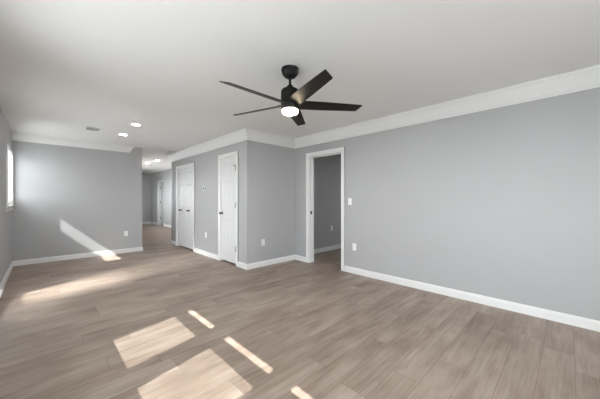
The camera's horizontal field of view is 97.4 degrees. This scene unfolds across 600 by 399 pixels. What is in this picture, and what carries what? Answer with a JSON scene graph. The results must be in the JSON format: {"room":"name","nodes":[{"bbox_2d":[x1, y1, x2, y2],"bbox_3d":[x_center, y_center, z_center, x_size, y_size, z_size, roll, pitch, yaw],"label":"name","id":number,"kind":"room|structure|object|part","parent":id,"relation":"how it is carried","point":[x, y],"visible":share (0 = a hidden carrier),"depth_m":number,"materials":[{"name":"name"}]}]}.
{"room":"empty living room","nodes":[
{"label":"empty living room","id":0,"kind":"room"},
{"bbox_2d":[0,108,11,283],"bbox_3d":[-2.278,0.000,1.654,0.150,2.440,8.952,0,0,-44],"label":"wall","id":1,"kind":"structure","parent":0,"point":[5,132],"depth_m":3.87,"materials":[{"name":"grey paint"}]},
{"bbox_2d":[0,261,12,289],"bbox_3d":[-2.177,1.171,1.669,0.016,0.097,8.832,0,0,-44],"label":"baseboard","id":2,"kind":"structure","parent":1,"relation":"attached to","point":[7,274],"depth_m":3.92,"materials":[{"name":"white wood"}]},
{"bbox_2d":[6,143,15,211],"bbox_3d":[-4.906,-0.343,4.375,0.200,1.055,1.127,0,0,-44],"label":"window","id":3,"kind":"structure","parent":1,"relation":"in","point":[9,152],"depth_m":4.69,"materials":[{"name":"white"}]},
{"bbox_2d":[12,140,141,260],"bbox_3d":[-4.564,-0.050,5.597,2.099,2.540,0.120,0,0,-44],"label":"wall","id":4,"kind":"structure","parent":0,"point":[68,200],"depth_m":5.41,"materials":[{"name":"grey paint"}]},
{"bbox_2d":[12,132,133,152],"bbox_3d":[-4.557,-1.154,5.464,1.923,0.132,0.102,0,0,-44],"label":"crown molding","id":5,"kind":"structure","parent":4,"relation":"attached to","point":[15,136],"depth_m":5.33,"materials":[{"name":"white wood"}]},
{"bbox_2d":[13,247,142,265],"bbox_3d":[-4.610,1.171,5.667,2.099,0.097,0.316,0,0,-44],"label":"baseboard","id":6,"kind":"structure","parent":4,"relation":"attached to","point":[127,250],"depth_m":5.41,"materials":[{"name":"white wood"}]},
{"bbox_2d":[142,173,151,221],"bbox_3d":[-8.393,-0.050,12.635,2.274,2.540,0.120,0,0,-44],"label":"wall","id":7,"kind":"structure","parent":0,"point":[146,178],"depth_m":13.22,"materials":[{"name":"grey paint"}]},
{"bbox_2d":[142,148,170,173],"bbox_3d":[-4.504,-1.395,10.985,5.870,0.150,7.918,0,0,-44],"label":"ceiling","id":8,"kind":"structure","parent":0,"point":[148,155],"depth_m":9.10,"materials":[{"name":"white paint"}]},
{"bbox_2d":[152,169,170,224],"bbox_3d":[-5.037,-0.050,10.917,0.120,2.540,7.270,0,0,-44],"label":"wall","id":9,"kind":"structure","parent":0,"point":[165,175],"depth_m":11.99,"materials":[{"name":"grey paint"}]},
{"bbox_2d":[157,180,163,225],"bbox_3d":[-6.488,0.160,12.400,0.164,2.120,0.910,0,0,-44],"label":"door frame","id":10,"kind":"structure","parent":9,"relation":"attached to","point":[160,181],"depth_m":12.66,"materials":[{"name":"white wood"}]},
{"bbox_2d":[160,183,162,224],"bbox_3d":[-6.457,0.194,12.932,0.741,2.029,0.040,0,0,-44],"label":"door","id":11,"kind":"structure","parent":9,"relation":"in","point":[161,187],"depth_m":12.69,"materials":[{"name":"white paint"}]},
{"bbox_2d":[171,140,252,263],"bbox_3d":[-2.196,0.000,5.979,0.120,2.440,3.761,0,0,-44],"label":"wall","id":12,"kind":"structure","parent":0,"point":[206,163],"depth_m":5.49,"materials":[{"name":"grey paint"}]},
{"bbox_2d":[178,168,184,246],"bbox_3d":[-3.060,0.192,6.755,0.101,1.977,0.508,0,0,-44],"label":"door","id":13,"kind":"structure","parent":12,"relation":"in","point":[181,172],"depth_m":6.76,"materials":[{"name":"white paint"}]},
{"bbox_2d":[176,162,194,251],"bbox_3d":[-2.834,0.172,6.615,0.142,2.095,1.180,0,0,-44],"label":"door frame","id":14,"kind":"structure","parent":12,"relation":"attached to","point":[193,163],"depth_m":6.43,"materials":[{"name":"white wood"}]},
{"bbox_2d":[185,166,192,248],"bbox_3d":[-2.699,0.192,6.386,0.101,1.977,0.508,0,0,-44],"label":"door","id":15,"kind":"structure","parent":12,"relation":"in","point":[189,170],"depth_m":6.40,"materials":[{"name":"white paint"}]},
{"bbox_2d":[194,248,217,259],"bbox_3d":[-2.053,1.171,5.735,0.016,0.097,1.171,0,0,-44],"label":"baseboard","id":16,"kind":"structure","parent":12,"relation":"attached to","point":[211,255],"depth_m":5.69,"materials":[{"name":"white wood"}]},
{"bbox_2d":[219,156,235,263],"bbox_3d":[-1.387,0.185,5.046,0.101,1.994,0.589,0,0,-44],"label":"door","id":17,"kind":"structure","parent":12,"relation":"in","point":[228,165],"depth_m":5.05,"materials":[{"name":"white paint"}]},
{"bbox_2d":[218,151,237,266],"bbox_3d":[-1.344,0.165,5.093,0.142,2.110,0.739,0,0,-44],"label":"door frame","id":18,"kind":"structure","parent":12,"relation":"attached to","point":[235,153],"depth_m":5.27,"materials":[{"name":"white wood"}]},
{"bbox_2d":[253,141,340,262],"bbox_3d":[0.781,0.000,6.403,4.727,2.440,0.201,0,0,-44],"label":"wall","id":19,"kind":"structure","parent":0,"point":[273,165],"depth_m":5.18,"materials":[{"name":"grey paint"}]},
{"bbox_2d":[238,255,305,269],"bbox_3d":[-0.500,1.171,4.962,1.270,0.097,0.341,0,0,-31],"label":"baseboard","id":20,"kind":"structure","parent":19,"relation":"attached to","point":[291,257],"depth_m":4.93,"materials":[{"name":"white wood"}]},
{"bbox_2d":[0,224,599,398],"bbox_3d":[-2.165,1.270,7.075,7.996,0.100,16.940,0,0,-44],"label":"floor","id":21,"kind":"structure","parent":0,"point":[163,320],"depth_m":2.38,"materials":[{"name":"wood"}]},
{"bbox_2d":[0,0,599,154],"bbox_3d":[0.406,-1.345,4.484,7.946,0.250,9.540,0,0,-44],"label":"ceiling","id":22,"kind":"structure","parent":0,"point":[67,67],"depth_m":2.23,"materials":[{"name":"white paint"}]},
{"bbox_2d":[85,126,100,131],"bbox_3d":[-3.572,-1.216,4.544,0.200,0.008,0.260,0,0,-44],"label":"ceiling vent","id":23,"kind":"object","parent":22,"relation":"in","point":[86,128],"visible":1,"depth_m":4.56,"materials":[{"name":"white plastic"}]},
{"bbox_2d":[219,65,361,125],"bbox_3d":[-0.140,-1.007,2.429,1.272,0.426,1.313,0,0,-44],"label":"ceiling fan","id":24,"kind":"object","parent":22,"relation":"hanging from","point":[293,99],"visible":1,"depth_m":2.39,"materials":[{"name":"black metal"}]},
{"bbox_3d":[-0.367,-0.888,2.191,0.615,0.042,0.120,0,0,-44],"label":"blade","id":25,"kind":"part","parent":24,"relation":"part of","materials":[{"name":"black wood"}]},
{"bbox_3d":[-0.432,-0.888,2.636,0.615,0.042,0.120,0,0,28],"label":"blade","id":26,"kind":"part","parent":24,"relation":"part of","materials":[{"name":"black wood"}]},
{"bbox_3d":[-0.029,-0.888,2.836,0.120,0.042,0.615,0,0,10],"label":"blade","id":27,"kind":"part","parent":24,"relation":"part of","materials":[{"name":"black wood"}]},
{"bbox_3d":[0.077,-0.888,2.116,0.120,0.042,0.615,0,0,-26],"label":"blade","id":28,"kind":"part","parent":24,"relation":"part of","materials":[{"name":"black wood"}]},
{"bbox_3d":[0.285,-0.888,2.514,0.615,0.042,0.120,0,0,-8],"label":"blade","id":29,"kind":"part","parent":24,"relation":"part of","materials":[{"name":"black wood"}]},
{"bbox_2d":[295,87,599,320],"bbox_3d":[1.865,0.000,3.456,0.120,2.440,5.730,0,0,-44],"label":"wall","id":30,"kind":"structure","parent":0,"point":[503,203],"depth_m":3.05,"materials":[{"name":"grey paint"}]},
{"bbox_2d":[306,147,344,270],"bbox_3d":[0.491,0.160,4.859,0.164,2.120,0.907,0,0,-44],"label":"door frame","id":31,"kind":"structure","parent":30,"relation":"attached to","point":[310,157],"depth_m":5.08,"materials":[{"name":"white wood"}]},
{"bbox_2d":[167,65,599,161],"bbox_3d":[0.072,-1.131,4.324,1.227,0.178,9.480,0,0,-44],"label":"crown molding","id":32,"kind":"structure","parent":30,"relation":"attached to","point":[586,78],"depth_m":3.42,"materials":[{"name":"white wood"}]},
{"bbox_2d":[344,266,599,331],"bbox_3d":[2.290,1.171,2.924,0.016,0.097,4.375,0,0,-44],"label":"baseboard","id":33,"kind":"structure","parent":30,"relation":"attached to","point":[573,320],"depth_m":3.02,"materials":[{"name":"white wood"}]},
{"bbox_3d":[3.233,0.000,4.710,3.590,2.440,5.850,0,0,-44],"label":"wall","id":34,"kind":"structure","parent":0,"visible":0},
{"bbox_2d":[314,244,340,253],"bbox_3d":[1.149,1.170,6.753,3.470,0.100,0.016,0,0,-44],"label":"baseboard","id":35,"kind":"structure","parent":34,"relation":"attached to","point":[319,250],"depth_m":6.26,"materials":[{"name":"white wood"}]}
]}

